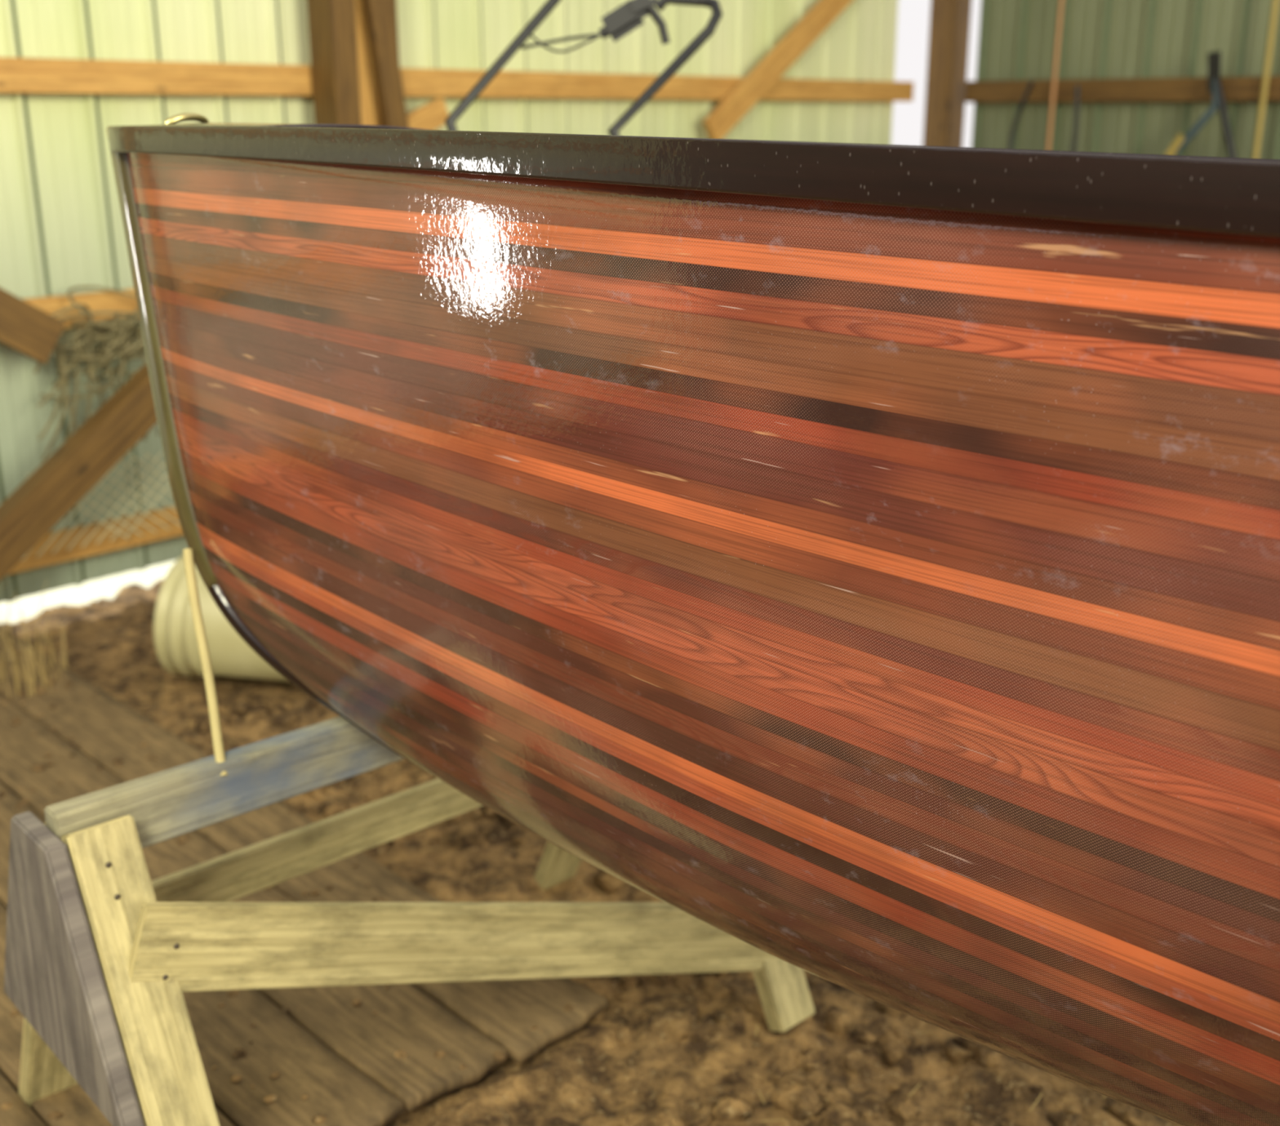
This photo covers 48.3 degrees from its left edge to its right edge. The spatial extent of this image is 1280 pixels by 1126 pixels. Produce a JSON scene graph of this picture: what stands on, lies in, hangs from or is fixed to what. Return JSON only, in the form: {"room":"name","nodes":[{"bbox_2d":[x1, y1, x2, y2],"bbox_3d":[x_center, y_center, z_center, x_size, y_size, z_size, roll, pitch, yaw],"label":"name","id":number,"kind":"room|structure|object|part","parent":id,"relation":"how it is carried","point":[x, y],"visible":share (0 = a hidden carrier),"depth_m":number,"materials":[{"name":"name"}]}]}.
{"room":"boat workshop shed","nodes":[
{"label":"boat workshop shed","id":0,"kind":"room"},
{"bbox_2d":[0,0,898,602],"bbox_3d":[-2.062,-2.221,3.844,0.021,4.935,10.025,16,23,41],"label":"wall","id":1,"kind":"structure","parent":0,"point":[61,227],"depth_m":4.83,"materials":[{"name":"beige metal"}]},
{"bbox_2d":[0,0,914,580],"bbox_3d":[-1.866,-1.889,3.897,0.319,4.600,10.020,16,23,41],"label":"framing","id":2,"kind":"object","parent":1,"relation":"attached to","point":[354,76],"visible":0.43,"depth_m":4.84,"materials":[{"name":"brown wood"}]},
{"bbox_2d":[33,285,159,460],"bbox_3d":[-1.706,-0.622,4.578,0.109,0.524,0.511,16,23,41],"label":"bundle","id":3,"kind":"object","parent":2,"relation":"attached to","point":[106,357],"visible":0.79,"depth_m":4.52,"materials":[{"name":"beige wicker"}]},
{"bbox_2d":[21,451,181,559],"bbox_3d":[-1.706,-0.212,4.714,0.036,0.274,0.804,16,23,41],"label":"panel","id":4,"kind":"object","parent":2,"relation":"attached to","point":[162,452],"visible":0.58,"depth_m":4.71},
{"bbox_3d":[-1.056,-2.171,4.789,0.140,4.600,0.100,16,23,41],"label":"post","id":5,"kind":"part","parent":2,"relation":"part of","materials":[{"name":"brown wood"}]},
{"bbox_3d":[-0.989,-2.249,4.871,0.090,4.500,0.100,16,23,41],"label":"post","id":6,"kind":"part","parent":2,"relation":"part of","materials":[{"name":"brown wood"}]},
{"bbox_2d":[0,578,1179,1125],"bbox_3d":[-0.500,0.676,3.097,17.000,0.116,15.500,0,18,0],"label":"floor","id":7,"kind":"structure","parent":0,"point":[693,1048],"depth_m":2.55,"materials":[{"name":"soil"}]},
{"bbox_2d":[0,1071,46,1125],"bbox_3d":[-1.802,0.682,2.967,0.214,0.040,3.027,-16,24,-42],"label":"plank","id":8,"kind":"object","parent":7,"relation":"on","point":[20,1113],"visible":1,"depth_m":2.30,"materials":[{"name":"brown wood"}]},
{"bbox_2d":[0,578,92,697],"bbox_3d":[-1.800,0.232,4.041,0.464,0.268,0.433,5,18,16],"label":"dry weeds","id":9,"kind":"object","parent":7,"relation":"on","point":[43,678],"visible":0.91,"depth_m":4.04,"materials":[{"name":"plant"}]},
{"bbox_2d":[0,902,234,1125],"bbox_3d":[-1.661,0.632,3.123,0.214,0.041,2.989,-16,24,-42],"label":"plank","id":10,"kind":"object","parent":7,"relation":"on","point":[77,1107],"visible":0.19,"depth_m":2.38,"materials":[{"name":"brown wood"}]},
{"bbox_2d":[0,782,404,1125],"bbox_3d":[-1.503,0.589,3.261,0.214,0.040,3.004,-16,24,-42],"label":"plank","id":11,"kind":"object","parent":7,"relation":"on","point":[335,1089],"visible":0.27,"depth_m":2.42,"materials":[{"name":"brown wood"}]},
{"bbox_2d":[153,555,289,681],"bbox_3d":[-1.111,0.157,4.090,0.465,0.363,0.359,2,18,8],"label":"plastic bucket","id":12,"kind":"object","parent":7,"relation":"on","point":[175,643],"visible":0.38,"depth_m":3.95,"materials":[{"name":"plastic"}]},
{"bbox_2d":[0,693,507,1111],"bbox_3d":[-1.349,0.545,3.405,0.215,0.042,3.005,-16,24,-42],"label":"plank","id":13,"kind":"object","parent":7,"relation":"on","point":[406,1019],"visible":0.48,"depth_m":2.58,"materials":[{"name":"brown wood"}]},
{"bbox_2d":[0,627,608,1062],"bbox_3d":[-1.189,0.501,3.542,0.214,0.040,3.024,-16,24,-42],"label":"plank","id":14,"kind":"object","parent":7,"relation":"on","point":[505,1011],"visible":0.6,"depth_m":3.12,"materials":[{"name":"brown wood"}]},
{"bbox_2d":[4,715,814,1125],"bbox_3d":[-0.355,0.531,2.381,1.232,0.709,0.722,-15,23,-40],"label":"sawhorse","id":15,"kind":"object","parent":7,"relation":"on","point":[101,955],"visible":0.67,"depth_m":2.04,"materials":[{"name":"brown wood"}]},
{"bbox_3d":[-0.886,0.627,2.184,0.089,0.644,0.335,-15,23,-40],"label":"leg","id":16,"kind":"part","parent":15,"relation":"part of","materials":[{"name":"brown wood"}]},
{"bbox_3d":[-0.627,0.700,1.905,0.089,0.673,0.335,-15,23,-40],"label":"leg","id":17,"kind":"part","parent":15,"relation":"part of","materials":[{"name":"brown wood"}]},
{"bbox_3d":[-0.083,0.410,2.873,0.089,0.644,0.335,-15,23,-40],"label":"leg","id":18,"kind":"part","parent":15,"relation":"part of","materials":[{"name":"brown wood"}]},
{"bbox_3d":[0.175,0.482,2.594,0.089,0.673,0.335,-15,23,-40],"label":"leg","id":19,"kind":"part","parent":15,"relation":"part of","materials":[{"name":"brown wood"}]},
{"bbox_2d":[1252,0,1279,158],"bbox_3d":[2.884,-1.833,6.711,0.028,2.600,0.067,16,23,41],"label":"handle","id":20,"kind":"object","parent":7,"relation":"on","point":[1275,2],"visible":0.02,"depth_m":6.58,"materials":[{"name":"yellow wood"}]},
{"bbox_3d":[0.070,0.078,3.747,1.100,0.758,0.630,0,18,0],"label":"workbench","id":21,"kind":"object","parent":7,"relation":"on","visible":0},
{"bbox_2d":[444,0,722,135],"bbox_3d":[-0.071,-0.848,3.455,0.722,1.183,0.566,0,18,0],"label":"handle","id":22,"kind":"object","parent":21,"relation":"on","point":[626,18],"depth_m":3.24,"materials":[{"name":"black metal"}]},
{"bbox_3d":[0.005,-1.269,3.259,0.076,0.060,0.050,0,17,0],"label":"control box lid","id":23,"kind":"part","parent":22,"relation":"part of","materials":[{"name":"black plastic"}]},
{"bbox_3d":[0.041,-1.229,3.261,0.057,0.088,0.020,0,17,0],"label":"lever","id":24,"kind":"part","parent":22,"relation":"part of","materials":[{"name":"black plastic"}]},
{"bbox_3d":[2.787,1.219,0.372,1.295,0.607,1.267,0,18,0],"label":"sawhorse","id":25,"kind":"object","parent":7,"relation":"on","visible":0},
{"bbox_2d":[106,113,1279,1125],"bbox_3d":[1.329,0.207,0.971,4.829,0.977,0.953,10,20,30],"label":"canoe","id":26,"kind":"object","parent":25,"relation":"on","point":[861,562],"visible":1,"depth_m":1.26,"materials":[{"name":"brown wood"}]},
{"bbox_2d":[182,548,227,775],"bbox_3d":[-0.636,0.143,2.089,0.016,0.298,0.189,-8,19,-23],"label":"rope","id":27,"kind":"object","parent":26,"relation":"hanging from","point":[195,605],"visible":1,"depth_m":2.08,"materials":[{"name":"yellow fabric"}]},
{"bbox_2d":[971,0,1279,159],"bbox_3d":[5.438,-2.313,4.194,9.955,4.970,0.022,16,23,41],"label":"wall","id":28,"kind":"structure","parent":0,"point":[1100,39],"depth_m":7.11,"materials":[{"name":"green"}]},
{"bbox_2d":[922,0,1279,147],"bbox_3d":[4.879,-2.152,4.730,8.955,4.600,0.170,16,23,41],"label":"framing","id":29,"kind":"object","parent":28,"relation":"attached to","point":[948,90],"visible":0.25,"depth_m":7.55,"materials":[{"name":"brown wood"}]},
{"bbox_3d":[1.660,-3.055,7.594,0.150,4.600,0.170,16,23,41],"label":"corner post","id":30,"kind":"part","parent":29,"relation":"part of","materials":[{"name":"brown wood"}]},
{"bbox_2d":[1008,80,1079,151],"bbox_3d":[2.070,-2.162,7.346,0.374,0.603,0.063,16,23,41],"label":"hose","id":31,"kind":"object","parent":29,"relation":"hanging from","point":[1031,83],"visible":0.4,"depth_m":7.33,"materials":[{"name":"black plastic"}]},
{"bbox_2d":[1046,0,1063,150],"bbox_3d":[2.108,-2.050,7.401,0.020,2.600,0.059,16,23,41],"label":"handle","id":32,"kind":"object","parent":29,"relation":"attached to","point":[1061,2],"visible":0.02,"depth_m":7.26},
{"bbox_2d":[1164,51,1236,157],"bbox_3d":[2.674,-2.016,6.810,0.505,0.796,0.060,15,23,39],"label":"loppers","id":33,"kind":"object","parent":29,"relation":"hanging from","point":[1214,59],"visible":0.64,"depth_m":6.71,"materials":[{"name":"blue metal"}]},
{"bbox_3d":[2.611,-2.002,6.882,0.325,0.628,0.055,16,23,41],"label":"handle","id":34,"kind":"part","parent":33,"relation":"part of","materials":[{"name":"blue metal"}]},
{"bbox_3d":[2.695,-2.303,6.705,0.079,0.186,0.012,16,23,41],"label":"blade","id":35,"kind":"part","parent":33,"relation":"part of","materials":[{"name":"black plastic"}]},
{"bbox_3d":[2.770,-1.932,6.737,0.050,0.680,0.235,-15,23,-39],"label":"handle","id":36,"kind":"part","parent":33,"relation":"part of","materials":[{"name":"blue plastic"}]},
{"label":"outside","id":37,"kind":"structure","parent":0,"visible":0},
{"bbox_2d":[0,560,177,623],"bbox_3d":[0.000,0.080,5.268,60.000,0.001,70.000,0,18,0],"label":"base trim","id":38,"kind":"structure","parent":37,"point":[108,587],"depth_m":5.17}
]}

